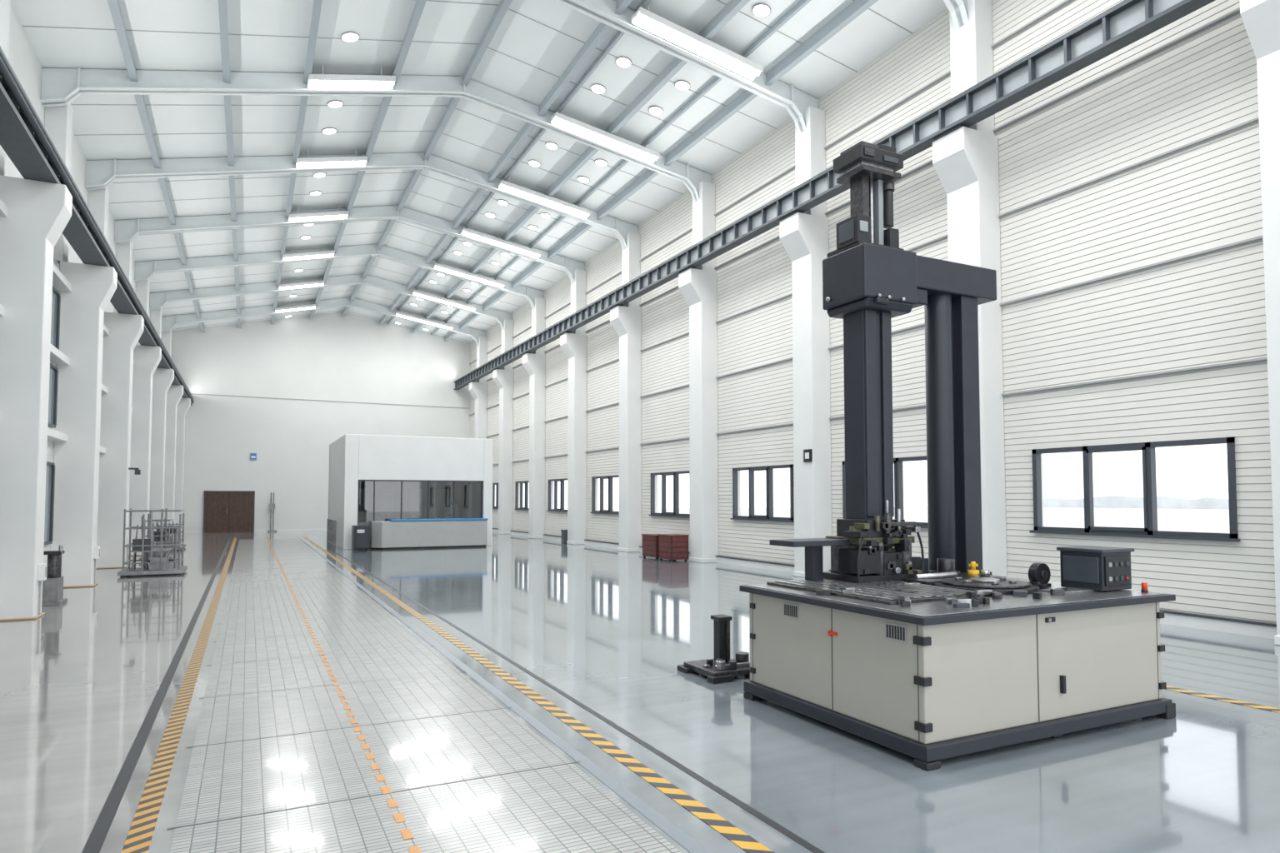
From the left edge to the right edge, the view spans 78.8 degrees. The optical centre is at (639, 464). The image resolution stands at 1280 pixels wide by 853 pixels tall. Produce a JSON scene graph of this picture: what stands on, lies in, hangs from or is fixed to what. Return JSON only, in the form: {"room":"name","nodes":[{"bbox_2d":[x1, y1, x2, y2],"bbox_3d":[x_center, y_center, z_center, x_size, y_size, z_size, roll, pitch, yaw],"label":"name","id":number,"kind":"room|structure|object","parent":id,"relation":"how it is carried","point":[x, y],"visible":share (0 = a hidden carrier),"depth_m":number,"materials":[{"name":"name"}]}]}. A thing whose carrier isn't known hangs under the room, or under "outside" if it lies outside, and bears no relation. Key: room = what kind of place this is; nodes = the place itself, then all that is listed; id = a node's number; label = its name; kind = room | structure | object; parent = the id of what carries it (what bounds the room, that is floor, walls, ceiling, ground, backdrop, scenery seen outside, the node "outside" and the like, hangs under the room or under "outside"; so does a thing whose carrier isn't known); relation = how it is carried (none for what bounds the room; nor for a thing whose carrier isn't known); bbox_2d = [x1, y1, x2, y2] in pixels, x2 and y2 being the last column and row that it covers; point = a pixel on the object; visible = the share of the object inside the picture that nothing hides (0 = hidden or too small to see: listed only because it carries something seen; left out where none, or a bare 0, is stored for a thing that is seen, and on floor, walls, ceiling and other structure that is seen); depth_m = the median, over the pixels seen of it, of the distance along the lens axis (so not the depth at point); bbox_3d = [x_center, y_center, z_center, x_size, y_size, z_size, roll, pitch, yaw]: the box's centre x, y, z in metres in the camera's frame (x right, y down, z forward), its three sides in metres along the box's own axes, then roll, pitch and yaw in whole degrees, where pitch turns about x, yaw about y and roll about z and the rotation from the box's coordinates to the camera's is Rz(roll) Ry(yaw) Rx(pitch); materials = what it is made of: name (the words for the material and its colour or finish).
{"room":"factory floor","nodes":[
{"label":"factory floor","id":0,"kind":"room"},
{"bbox_2d":[4,3,149,566],"bbox_3d":[-13.145,-2.635,17.869,0.530,10.423,49.500,1,-3,-27],"label":"wall","id":1,"kind":"structure","parent":0,"point":[22,57],"depth_m":15.18,"materials":[{"name":"paint"}]},
{"bbox_2d":[44,285,60,545],"bbox_3d":[-10.868,-0.993,13.929,0.070,5.000,3.650,1,-3,-27],"label":"window","id":2,"kind":"structure","parent":1,"relation":"in","point":[56,300],"depth_m":15.38,"materials":[{"name":"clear glass"}]},
{"bbox_2d":[0,199,132,461],"bbox_3d":[-12.957,-3.154,17.986,0.550,5.570,49.500,1,-3,-27],"label":"beams","id":3,"kind":"structure","parent":1,"relation":"attached to","point":[60,282],"depth_m":15.15,"materials":[{"name":"white paint"}]},
{"bbox_2d":[170,311,469,533],"bbox_3d":[-17.342,-2.476,43.587,16.100,12.350,0.200,1,-3,-27],"label":"wall","id":4,"kind":"structure","parent":0,"point":[328,357],"depth_m":42.76,"materials":[{"name":"paint"}]},
{"bbox_2d":[203,490,254,533],"bbox_3d":[-21.620,2.502,41.023,2.370,2.180,0.140,1,-3,-27],"label":"door","id":5,"kind":"structure","parent":4,"relation":"in","point":[223,511],"depth_m":41.02,"materials":[{"name":"brown wood"}]},
{"bbox_2d":[250,453,256,459],"bbox_3d":[-20.679,-0.408,41.673,0.300,0.350,0.060,1,-3,-27],"label":"sign","id":6,"kind":"object","parent":4,"relation":"attached to","point":[252,456],"visible":1,"depth_m":41.66,"materials":[{"name":"blue"}]},
{"bbox_2d":[255,528,326,532],"bbox_3d":[-15.481,3.668,44.126,11.250,0.120,0.030,1,-3,-27],"label":"baseboard","id":7,"kind":"structure","parent":4,"relation":"attached to","point":[322,529],"depth_m":42.42,"materials":[{"name":"white paint"}]},
{"bbox_2d":[190,393,469,409],"bbox_3d":[-17.290,-3.525,43.530,15.700,0.040,0.030,1,-3,-27],"label":"trim","id":8,"kind":"structure","parent":4,"relation":"attached to","point":[191,393],"depth_m":43.40,"materials":[{"name":"grey"}]},
{"bbox_2d":[161,297,486,346],"bbox_3d":[-15.686,-7.433,40.480,15.680,2.634,0.300,1,-3,-27],"label":"roof beam","id":9,"kind":"structure","parent":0,"point":[168,322],"depth_m":39.72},
{"bbox_2d":[149,274,512,329],"bbox_3d":[-13.540,-7.620,36.213,15.680,2.634,0.300,1,-3,-27],"label":"roof beam","id":10,"kind":"structure","parent":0,"point":[157,300],"depth_m":35.34,"materials":[{"name":"metal"}]},
{"bbox_2d":[134,244,544,309],"bbox_3d":[-11.395,-7.806,31.946,15.680,2.634,0.300,1,-3,-27],"label":"roof beam","id":11,"kind":"structure","parent":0,"point":[144,271],"depth_m":30.92,"materials":[{"name":"metal"}]},
{"bbox_2d":[114,205,584,284],"bbox_3d":[-9.249,-7.992,27.678,15.680,2.634,0.300,1,-3,-27],"label":"roof beam","id":12,"kind":"structure","parent":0,"point":[126,231],"depth_m":26.43,"materials":[{"name":"metal"}]},
{"bbox_2d":[85,152,637,249],"bbox_3d":[-7.104,-8.179,23.411,15.680,2.634,0.300,1,-3,-27],"label":"roof beam","id":13,"kind":"structure","parent":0,"point":[100,174],"depth_m":21.96,"materials":[{"name":"metal"}]},
{"bbox_2d":[40,67,711,203],"bbox_3d":[-4.958,-8.365,19.144,15.680,2.634,0.300,1,-3,-27],"label":"roof beam","id":14,"kind":"structure","parent":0,"point":[60,87],"depth_m":17.55,"materials":[{"name":"metal"}]},
{"bbox_2d":[10,0,947,342],"bbox_3d":[-6.233,-8.680,21.720,16.100,2.122,49.700,1,-3,-27],"label":"ceiling","id":15,"kind":"structure","parent":0,"point":[867,37],"depth_m":19.63,"materials":[{"name":"metal"}]},
{"bbox_2d":[275,300,315,313],"bbox_3d":[-17.338,-7.953,39.247,1.860,0.824,0.400,1,-3,-27],"label":"ceiling light","id":16,"kind":"object","parent":15,"relation":"hanging from","point":[282,309],"visible":1,"depth_m":39.10,"materials":[{"name":"white paint"}]},
{"bbox_2d":[278,275,324,289],"bbox_3d":[-15.193,-8.140,34.979,1.860,0.824,0.400,1,-3,-27],"label":"ceiling light","id":17,"kind":"object","parent":15,"relation":"hanging from","point":[300,285],"visible":1,"depth_m":34.83,"materials":[{"name":"white paint"}]},
{"bbox_2d":[282,245,334,260],"bbox_3d":[-13.047,-8.326,30.712,1.860,0.824,0.400,1,-3,-27],"label":"ceiling light","id":18,"kind":"object","parent":15,"relation":"hanging from","point":[291,257],"visible":1,"depth_m":30.57,"materials":[{"name":"white paint"}]},
{"bbox_2d":[309,190,321,195],"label":"recessed light","id":19,"kind":"object","parent":15,"relation":"in","point":[313,192],"depth_m":25.16,"materials":[{"name":"grey"}]},
{"bbox_2d":[288,205,348,222],"bbox_3d":[-10.902,-8.512,26.445,1.860,0.824,0.400,1,-3,-27],"label":"ceiling light","id":20,"kind":"object","parent":15,"relation":"hanging from","point":[344,214],"visible":1,"depth_m":26.31,"materials":[{"name":"white paint"}]},
{"bbox_2d":[313,172,326,177],"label":"recessed light","id":21,"kind":"object","parent":15,"relation":"in","point":[317,174],"depth_m":23.75,"materials":[{"name":"grey"}]},
{"bbox_2d":[321,127,336,134],"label":"recessed light","id":22,"kind":"object","parent":15,"relation":"in","point":[327,130],"depth_m":20.90,"materials":[{"name":"grey"}]},
{"bbox_2d":[295,149,367,168],"bbox_3d":[-8.756,-8.699,22.177,1.860,0.824,0.400,1,-3,-27],"label":"ceiling light","id":23,"kind":"object","parent":15,"relation":"hanging from","point":[302,162],"visible":1,"depth_m":22.04,"materials":[{"name":"white paint"}]},
{"bbox_2d":[327,100,343,108],"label":"recessed light","id":24,"kind":"object","parent":15,"relation":"in","point":[333,103],"depth_m":19.47,"materials":[{"name":"grey"}]},
{"bbox_2d":[340,31,359,42],"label":"recessed light","id":25,"kind":"object","parent":15,"relation":"in","point":[349,37],"depth_m":16.63,"materials":[{"name":"grey"}]},
{"bbox_2d":[307,65,395,89],"bbox_3d":[-6.611,-8.885,17.910,1.860,0.824,0.400,1,-3,-27],"label":"ceiling light","id":26,"kind":"object","parent":15,"relation":"hanging from","point":[315,81],"visible":1,"depth_m":17.79,"materials":[{"name":"white paint"}]},
{"bbox_2d":[395,308,453,329],"bbox_3d":[-11.619,-7.862,42.118,3.000,0.887,0.400,1,-3,-27],"label":"ceiling light","id":27,"kind":"object","parent":15,"relation":"hanging from","point":[397,313],"visible":0.98,"depth_m":41.97,"materials":[{"name":"white paint"}]},
{"bbox_2d":[412,290,476,311],"bbox_3d":[-9.473,-8.048,37.851,3.000,0.887,0.400,1,-3,-27],"label":"ceiling light","id":28,"kind":"object","parent":15,"relation":"hanging from","point":[417,293],"visible":0.98,"depth_m":37.72,"materials":[{"name":"white paint"}]},
{"bbox_2d":[22,0,912,341],"bbox_3d":[-7.103,-8.547,23.448,15.700,1.937,44.638,1,-3,-27],"label":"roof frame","id":29,"kind":"structure","parent":15,"relation":"attached to","point":[427,0],"depth_m":20.52,"materials":[{"name":"metal"}]},
{"bbox_2d":[434,259,504,288],"bbox_3d":[-7.328,-8.234,33.583,3.000,0.887,0.400,1,-3,-27],"label":"ceiling light","id":30,"kind":"object","parent":15,"relation":"hanging from","point":[439,267],"visible":1,"depth_m":33.45,"materials":[{"name":"white paint"}]},
{"bbox_2d":[485,212,495,217],"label":"recessed light","id":31,"kind":"object","parent":15,"relation":"in","point":[488,214],"depth_m":27.66,"materials":[{"name":"grey"}]},
{"bbox_2d":[461,225,541,258],"bbox_3d":[-5.183,-8.421,29.316,3.000,0.887,0.400,1,-3,-27],"label":"ceiling light","id":32,"kind":"object","parent":15,"relation":"hanging from","point":[468,232],"visible":0.99,"depth_m":29.18,"materials":[{"name":"white paint"}]},
{"bbox_2d":[497,199,508,205],"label":"recessed light","id":33,"kind":"object","parent":15,"relation":"in","point":[501,202],"depth_m":26.47,"materials":[{"name":"grey"}]},
{"bbox_2d":[527,225,538,229],"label":"recessed light","id":34,"kind":"object","parent":15,"relation":"in","point":[531,227],"depth_m":28.25,"materials":[{"name":"grey"}]},
{"bbox_2d":[528,160,540,166],"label":"recessed light","id":35,"kind":"object","parent":15,"relation":"in","point":[532,162],"depth_m":23.39,"materials":[{"name":"grey"}]},
{"bbox_2d":[498,175,590,218],"bbox_3d":[-3.037,-8.607,25.049,3.000,0.887,0.400,1,-3,-27],"label":"ceiling light","id":36,"kind":"object","parent":15,"relation":"hanging from","point":[503,185],"visible":1,"depth_m":24.90,"materials":[{"name":"white paint"}]},
{"bbox_2d":[540,212,550,218],"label":"recessed light","id":37,"kind":"object","parent":15,"relation":"in","point":[545,215],"depth_m":27.04,"materials":[{"name":"grey"}]},
{"bbox_2d":[545,141,558,149],"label":"recessed light","id":38,"kind":"object","parent":15,"relation":"in","point":[550,145],"depth_m":22.20,"materials":[{"name":"grey"}]},
{"bbox_2d":[577,175,589,182],"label":"recessed light","id":39,"kind":"object","parent":15,"relation":"in","point":[581,178],"depth_m":23.99,"materials":[{"name":"grey"}]},
{"bbox_2d":[590,83,605,94],"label":"recessed light","id":40,"kind":"object","parent":15,"relation":"in","point":[598,88],"depth_m":19.13,"materials":[{"name":"grey"}]},
{"bbox_2d":[595,159,607,166],"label":"recessed light","id":41,"kind":"object","parent":15,"relation":"in","point":[602,162],"depth_m":22.78,"materials":[{"name":"grey"}]},
{"bbox_2d":[550,108,659,163],"bbox_3d":[-0.891,-8.793,20.781,3.000,0.887,0.400,1,-3,-27],"label":"ceiling light","id":42,"kind":"object","parent":15,"relation":"hanging from","point":[560,120],"visible":1,"depth_m":20.64,"materials":[{"name":"white paint"}]},
{"bbox_2d":[615,56,631,67],"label":"recessed light","id":43,"kind":"object","parent":15,"relation":"in","point":[622,62],"depth_m":17.95,"materials":[{"name":"grey"}]},
{"bbox_2d":[648,105,663,114],"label":"recessed light","id":44,"kind":"object","parent":15,"relation":"in","point":[655,110],"depth_m":19.73,"materials":[{"name":"grey"}]},
{"bbox_2d":[674,80,689,90],"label":"recessed light","id":45,"kind":"object","parent":15,"relation":"in","point":[682,85],"depth_m":18.53,"materials":[{"name":"grey"}]},
{"bbox_2d":[631,4,763,80],"bbox_3d":[1.254,-8.979,16.514,3.000,0.887,0.400,1,-3,-27],"label":"ceiling light","id":46,"kind":"object","parent":15,"relation":"hanging from","point":[643,18],"visible":0.99,"depth_m":16.38,"materials":[{"name":"white paint"}]},
{"bbox_2d":[751,2,770,17],"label":"recessed light","id":47,"kind":"object","parent":15,"relation":"in","point":[761,10],"depth_m":15.67,"materials":[{"name":"grey"}]},
{"bbox_2d":[107,0,878,341],"bbox_3d":[-6.166,-8.673,21.642,12.790,1.843,49.500,1,-3,-27],"label":"roof purlins","id":48,"kind":"structure","parent":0,"point":[857,7],"depth_m":19.88,"materials":[{"name":"metal"}]},
{"bbox_2d":[387,0,810,335],"bbox_3d":[-2.359,-8.875,23.564,2.570,0.488,49.500,1,-3,-27],"label":"rails","id":49,"kind":"object","parent":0,"point":[802,3],"depth_m":20.27,"materials":[{"name":"metal"}]},
{"bbox_2d":[0,530,1279,852],"bbox_3d":[-6.233,2.828,21.218,16.100,0.200,49.700,1,-3,-27],"label":"floor","id":50,"kind":"structure","parent":0,"point":[610,629],"depth_m":6.16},
{"bbox_2d":[0,0,72,621],"bbox_3d":[-9.502,-2.697,11.862,1.250,10.023,0.600,1,-3,-27],"label":"structural column","id":51,"kind":"structure","parent":50,"relation":"on","point":[38,212],"depth_m":11.66,"materials":[{"name":"white paint"}]},
{"bbox_2d":[37,563,47,614],"bbox_3d":[-9.102,1.904,11.862,0.085,0.770,0.160,1,-3,-27],"label":"box","id":52,"kind":"object","parent":51,"relation":"attached to","point":[42,576],"visible":1,"depth_m":11.82,"materials":[{"name":"white paint"}]},
{"bbox_2d":[41,545,67,606],"bbox_3d":[-10.046,1.879,13.237,0.450,1.000,0.600,1,-3,-27],"label":"pump","id":53,"kind":"object","parent":50,"relation":"on","point":[52,587],"visible":0.83,"depth_m":13.16,"materials":[{"name":"metal"}]},
{"bbox_2d":[44,103,117,588],"bbox_3d":[-11.648,-2.510,16.129,1.250,10.023,0.600,1,-3,-27],"label":"structural column","id":54,"kind":"structure","parent":50,"relation":"on","point":[76,460],"depth_m":15.89,"materials":[{"name":"white paint"}]},
{"bbox_2d":[93,546,99,584],"bbox_3d":[-11.248,2.091,16.130,0.085,0.770,0.160,1,-3,-27],"label":"box","id":55,"kind":"object","parent":54,"relation":"attached to","point":[97,549],"visible":1,"depth_m":16.09,"materials":[{"name":"white paint"}]},
{"bbox_2d":[87,186,144,569],"bbox_3d":[-13.793,-2.324,20.397,1.250,10.023,0.600,1,-3,-27],"label":"structural column","id":56,"kind":"structure","parent":50,"relation":"on","point":[125,330],"depth_m":20.16,"materials":[{"name":"white paint"}]},
{"bbox_2d":[128,467,140,474],"bbox_3d":[-13.315,0.186,20.528,0.260,0.180,0.140,1,-3,-27],"label":"lamp","id":57,"kind":"object","parent":56,"relation":"attached to","point":[137,472],"visible":1,"depth_m":20.50,"materials":[{"name":"grey"}]},
{"bbox_2d":[114,241,161,556],"bbox_3d":[-15.939,-2.138,24.664,1.250,10.023,0.600,1,-3,-27],"label":"structural column","id":58,"kind":"structure","parent":50,"relation":"on","point":[147,359],"depth_m":24.46,"materials":[{"name":"white paint"}]},
{"bbox_2d":[117,508,187,577],"bbox_3d":[-11.545,1.835,18.534,1.300,1.550,1.200,1,-3,-27],"label":"cart","id":59,"kind":"object","parent":50,"relation":"on","point":[158,565],"visible":1,"depth_m":18.26,"materials":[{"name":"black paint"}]},
{"bbox_2d":[135,279,174,544],"bbox_3d":[-18.084,-1.952,28.932,1.250,10.023,0.600,1,-3,-27],"label":"structural column","id":60,"kind":"structure","parent":50,"relation":"on","point":[162,379],"depth_m":28.75,"materials":[{"name":"white paint"}]},
{"bbox_2d":[139,518,174,561],"bbox_3d":[-13.995,2.191,22.664,0.800,1.200,1.400,1,-3,-27],"label":"cart","id":61,"kind":"object","parent":50,"relation":"on","point":[157,534],"visible":0.55,"depth_m":22.26,"materials":[{"name":"black paint"}]},
{"bbox_2d":[150,308,183,540],"bbox_3d":[-20.230,-1.765,33.199,1.250,10.023,0.600,1,-3,-27],"label":"structural column","id":62,"kind":"structure","parent":50,"relation":"on","point":[175,392],"depth_m":33.02,"materials":[{"name":"white paint"}]},
{"bbox_2d":[159,523,185,550],"bbox_3d":[-16.508,2.549,27.433,0.800,0.900,2.200,1,-3,-27],"label":"rack","id":63,"kind":"object","parent":50,"relation":"on","point":[175,531],"visible":0.28,"depth_m":26.67,"materials":[{"name":"metal"}]},
{"bbox_2d":[161,330,190,535],"bbox_3d":[-22.375,-1.579,37.466,1.250,10.023,0.600,1,-3,-27],"label":"structural column","id":64,"kind":"structure","parent":50,"relation":"on","point":[184,404],"depth_m":37.30,"materials":[{"name":"white paint"}]},
{"bbox_2d":[121,537,236,852],"bbox_3d":[-9.630,2.586,18.008,0.120,0.004,39.000,1,-3,-27],"label":"tape","id":65,"kind":"object","parent":50,"relation":"on","point":[138,840],"visible":1,"depth_m":5.54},
{"bbox_2d":[267,492,276,532],"bbox_3d":[-19.687,2.573,41.739,0.450,2.100,0.400,1,-3,-27],"label":"stand","id":66,"kind":"object","parent":50,"relation":"on","point":[272,507],"visible":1,"depth_m":41.69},
{"bbox_2d":[326,518,336,549],"bbox_3d":[-11.322,2.540,28.584,0.048,1.019,3.048,1,-3,-27],"label":"fence","id":67,"kind":"object","parent":50,"relation":"on","point":[332,524],"visible":1,"depth_m":28.55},
{"bbox_2d":[351,525,369,550],"bbox_3d":[-9.676,2.556,27.009,0.530,0.850,0.590,1,-3,-27],"label":"base cabinet","id":68,"kind":"object","parent":50,"relation":"on","point":[360,534],"visible":1,"depth_m":26.77,"materials":[{"name":"metal"}]},
{"bbox_2d":[328,434,493,549],"bbox_3d":[-9.184,1.122,30.853,5.300,4.050,6.580,1,-3,-27],"label":"booth","id":69,"kind":"object","parent":50,"relation":"on","point":[412,492],"visible":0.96,"depth_m":28.68,"materials":[{"name":"white paint"}]},
{"bbox_2d":[166,538,681,852],"bbox_3d":[-7.814,2.557,17.354,2.420,0.006,37.800,1,-3,-27],"label":"lane","id":70,"kind":"object","parent":50,"relation":"on","point":[278,763],"visible":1,"depth_m":5.59,"materials":[{"name":"tile"}]},
{"bbox_2d":[266,537,421,852],"bbox_3d":[-8.472,2.606,18.536,0.050,0.003,38.905,1,-3,-27],"label":"floor line","id":71,"kind":"object","parent":70,"relation":"on","point":[407,834],"visible":1,"depth_m":5.60,"materials":[{"name":"orange paint"}]},
{"bbox_2d":[370,518,488,549],"bbox_3d":[-7.605,2.511,28.281,4.070,1.050,0.680,1,-3,-27],"label":"counter","id":72,"kind":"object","parent":50,"relation":"on","point":[439,532],"depth_m":27.95,"materials":[{"name":"white"}]},
{"bbox_2d":[81,538,824,852],"bbox_3d":[-8.227,2.605,18.433,3.370,0.003,39.500,1,-3,-27],"label":"floor stripe","id":73,"kind":"object","parent":50,"relation":"on","point":[96,840],"visible":1,"depth_m":5.56,"materials":[{"name":"grey"}]},
{"bbox_2d":[468,336,487,439],"bbox_3d":[-9.082,-1.715,43.551,0.900,10.826,0.740,1,-3,-27],"label":"structural column","id":74,"kind":"structure","parent":50,"relation":"on","point":[478,389],"depth_m":43.44,"materials":[{"name":"white paint"}]},
{"bbox_2d":[453,0,1215,389],"bbox_3d":[0.076,-5.700,24.650,0.280,0.560,49.500,1,-3,-27],"label":"beam","id":75,"kind":"structure","parent":74,"relation":"on","point":[1128,22],"depth_m":13.87,"materials":[{"name":"metal"}]},
{"bbox_2d":[492,319,513,534],"bbox_3d":[-6.936,-1.901,39.284,0.900,10.826,0.740,1,-3,-27],"label":"structural column","id":76,"kind":"structure","parent":50,"relation":"on","point":[502,377],"depth_m":39.06,"materials":[{"name":"white paint"}]},
{"bbox_2d":[522,297,545,539],"bbox_3d":[-4.791,-2.088,35.016,0.900,10.826,0.740,1,-3,-27],"label":"structural column","id":77,"kind":"structure","parent":50,"relation":"on","point":[534,362],"depth_m":34.80,"materials":[{"name":"white paint"}]},
{"bbox_2d":[560,530,567,544],"bbox_3d":[-2.930,2.886,31.024,0.340,0.540,0.390,1,-3,-27],"label":"waste bin","id":78,"kind":"object","parent":50,"relation":"on","point":[564,532],"visible":0.52,"depth_m":30.85,"materials":[{"name":"grey"}]},
{"bbox_2d":[560,269,586,544],"bbox_3d":[-2.646,-2.274,30.749,0.900,10.826,0.740,1,-3,-27],"label":"structural column","id":79,"kind":"structure","parent":50,"relation":"on","point":[573,344],"depth_m":30.53,"materials":[{"name":"white paint"}]},
{"bbox_2d":[610,232,641,552],"bbox_3d":[-0.500,-2.460,26.482,0.900,10.826,0.740,1,-3,-27],"label":"structural column","id":80,"kind":"structure","parent":50,"relation":"on","point":[626,320],"depth_m":26.27,"materials":[{"name":"white paint"}]},
{"bbox_2d":[641,534,659,559],"bbox_3d":[0.516,2.468,23.394,0.590,0.710,0.940,1,-3,-27],"label":"tool chest","id":81,"kind":"object","parent":50,"relation":"on","point":[650,542],"visible":0.65,"depth_m":23.16,"materials":[{"name":"paint"}]},
{"bbox_2d":[658,534,689,561],"bbox_3d":[0.965,2.409,22.502,0.590,0.750,0.790,1,-3,-27],"label":"tool chest","id":82,"kind":"object","parent":50,"relation":"on","point":[672,547],"visible":1,"depth_m":22.21,"materials":[{"name":"paint"}]},
{"bbox_2d":[678,181,718,563],"bbox_3d":[1.646,-2.647,22.214,0.900,10.826,0.740,1,-3,-27],"label":"structural column","id":83,"kind":"structure","parent":50,"relation":"on","point":[698,286],"depth_m":22.01,"materials":[{"name":"white paint"}]},
{"bbox_2d":[677,614,749,684],"bbox_3d":[0.844,1.871,8.015,0.670,0.560,0.700,1,-3,-27],"label":"machine","id":84,"kind":"object","parent":50,"relation":"on","point":[722,669],"depth_m":8.01,"materials":[{"name":"metal"}]},
{"bbox_2d":[302,536,1279,852],"bbox_3d":[-4.532,2.686,20.287,5.600,0.004,39.500,1,-3,-27],"label":"hazard stripe","id":85,"kind":"structure","parent":50,"relation":"on","point":[719,824],"depth_m":5.83,"materials":[{"name":"paint"}]},
{"bbox_2d":[779,105,831,577],"bbox_3d":[3.791,-2.833,17.947,0.900,10.826,0.740,1,-3,-27],"label":"structural column","id":86,"kind":"structure","parent":50,"relation":"on","point":[804,236],"depth_m":17.77,"materials":[{"name":"white paint"}]},
{"bbox_2d":[554,0,819,134],"bbox_3d":[-2.813,-8.551,14.876,15.680,2.634,0.300,1,-3,-27],"label":"roof beam","id":87,"kind":"structure","parent":86,"relation":"attached to","point":[795,101],"depth_m":16.95,"materials":[{"name":"metal"}]},
{"bbox_2d":[803,449,812,462],"bbox_3d":[3.789,-0.192,17.607,0.045,0.280,0.260,1,-3,-27],"label":"sign","id":88,"kind":"object","parent":86,"relation":"attached to","point":[807,454],"visible":1,"depth_m":17.57,"materials":[{"name":"black paint"}]},
{"bbox_2d":[739,140,1175,771],"bbox_3d":[2.671,-0.501,6.864,2.890,5.200,2.220,1,-3,-27],"label":"machine","id":89,"kind":"object","parent":50,"relation":"on","point":[934,658],"visible":1,"depth_m":6.56,"materials":[{"name":"paint"}]},
{"bbox_2d":[1140,582,1148,592],"bbox_3d":[4.237,1.035,6.543,0.050,0.078,0.050,1,-3,-27],"label":"lamp","id":90,"kind":"object","parent":89,"relation":"on","point":[1144,585],"depth_m":6.53,"materials":[{"name":"red plastic"}]},
{"bbox_2d":[932,0,1006,577],"bbox_3d":[5.833,-3.010,13.885,0.900,10.826,0.740,1,-3,-27],"label":"structural column","id":91,"kind":"structure","parent":50,"relation":"on","point":[965,159],"depth_m":13.70,"materials":[{"name":"white paint"}]},
{"bbox_2d":[943,0,968,30],"bbox_3d":[-0.770,-8.729,10.814,15.680,2.634,0.300,1,-3,-27],"label":"roof beam","id":92,"kind":"structure","parent":91,"relation":"attached to","point":[957,8],"depth_m":14.06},
{"bbox_2d":[1240,0,1279,645],"bbox_3d":[8.033,-3.201,9.510,0.900,10.826,0.740,1,-3,-27],"label":"structural column","id":93,"kind":"structure","parent":50,"relation":"on","point":[1261,18],"depth_m":9.66,"materials":[{"name":"white paint"}]},
{"bbox_3d":[-3.066,-3.256,-0.940,1.250,10.023,0.600,1,-3,-27],"label":"structural column","id":94,"kind":"structure","parent":50,"relation":"on","visible":0},
{"bbox_2d":[0,45,194,405],"bbox_3d":[-12.323,-4.317,18.355,0.508,0.588,49.500,1,-3,-27],"label":"beam","id":95,"kind":"structure","parent":94,"relation":"attached to","point":[24,137],"depth_m":11.85,"materials":[{"name":"metal"}]},
{"bbox_2d":[469,0,1276,624],"bbox_3d":[0.908,-2.765,24.940,0.218,11.300,49.500,1,-3,-27],"label":"wall","id":96,"kind":"structure","parent":0,"point":[1209,309],"depth_m":12.98,"materials":[{"name":"beige"}]},
{"bbox_2d":[492,482,498,509],"bbox_3d":[-7.719,1.700,41.690,0.160,1.400,2.600,1,-3,-27],"label":"window","id":97,"kind":"structure","parent":96,"relation":"in","point":[497,483],"depth_m":41.50,"materials":[{"name":"grey"}]},
{"bbox_2d":[514,480,529,510],"bbox_3d":[-5.565,1.513,37.405,0.160,1.400,2.600,1,-3,-27],"label":"window","id":98,"kind":"structure","parent":96,"relation":"in","point":[526,493],"depth_m":37.74,"materials":[{"name":"grey"}]},
{"bbox_2d":[546,478,567,512],"bbox_3d":[-3.433,1.328,33.164,0.160,1.400,2.700,1,-3,-27],"label":"window","id":99,"kind":"structure","parent":96,"relation":"in","point":[561,509],"depth_m":33.50,"materials":[{"name":"grey"}]},
{"bbox_2d":[590,475,619,514],"bbox_3d":[-1.233,1.137,28.790,0.160,1.400,2.700,1,-3,-27],"label":"window","id":100,"kind":"structure","parent":96,"relation":"in","point":[602,511],"depth_m":29.14,"materials":[{"name":"grey"}]},
{"bbox_2d":[649,470,689,517],"bbox_3d":[0.966,0.946,24.415,0.160,1.400,2.700,1,-3,-27],"label":"window","id":101,"kind":"structure","parent":96,"relation":"in","point":[676,474],"depth_m":24.53,"materials":[{"name":"grey"}]},
{"bbox_2d":[730,465,794,522],"bbox_3d":[3.143,0.757,20.085,0.160,1.400,2.700,1,-3,-27],"label":"window","id":102,"kind":"structure","parent":96,"relation":"in","point":[769,469],"depth_m":19.89,"materials":[{"name":"grey"}]},
{"bbox_2d":[468,0,1267,465],"bbox_3d":[0.782,-3.872,24.925,0.060,6.350,49.500,1,-3,-27],"label":"trim","id":103,"kind":"structure","parent":96,"relation":"attached to","point":[1236,12],"depth_m":13.17,"materials":[{"name":"grey"}]},
{"bbox_2d":[492,528,1276,639],"bbox_3d":[0.764,2.782,24.625,0.100,0.190,49.500,1,-3,-27],"label":"baseboard","id":104,"kind":"structure","parent":96,"relation":"attached to","point":[1259,629],"depth_m":10.88,"materials":[{"name":"white paint"}]},
{"bbox_2d":[842,455,928,528],"bbox_3d":[5.118,0.585,16.157,0.160,1.400,2.700,1,-3,-27],"label":"window","id":105,"kind":"structure","parent":96,"relation":"in","point":[898,465],"depth_m":15.84,"materials":[{"name":"grey"}]},
{"bbox_2d":[1029,437,1240,542],"bbox_3d":[7.317,0.394,11.783,0.160,1.400,3.100,1,-3,-27],"label":"window","id":106,"kind":"structure","parent":96,"relation":"in","point":[1150,507],"depth_m":11.46,"materials":[{"name":"grey"}]},
{"label":"outside","id":107,"kind":"structure","parent":0,"visible":0},
{"bbox_2d":[598,507,1229,533],"bbox_3d":[28.971,4.391,53.578,220.000,0.100,190.000,1,-3,-27],"label":"ground","id":108,"kind":"structure","parent":107,"point":[1217,521],"depth_m":79.73,"materials":[{"name":"white"}]},
{"bbox_2d":[1043,495,1229,509],"bbox_3d":[125.356,5.177,101.199,1.000,2.484,188.563,1,-3,-27],"label":"treeline","id":109,"kind":"object","parent":108,"relation":"on","point":[1162,502],"visible":0.44,"depth_m":153.83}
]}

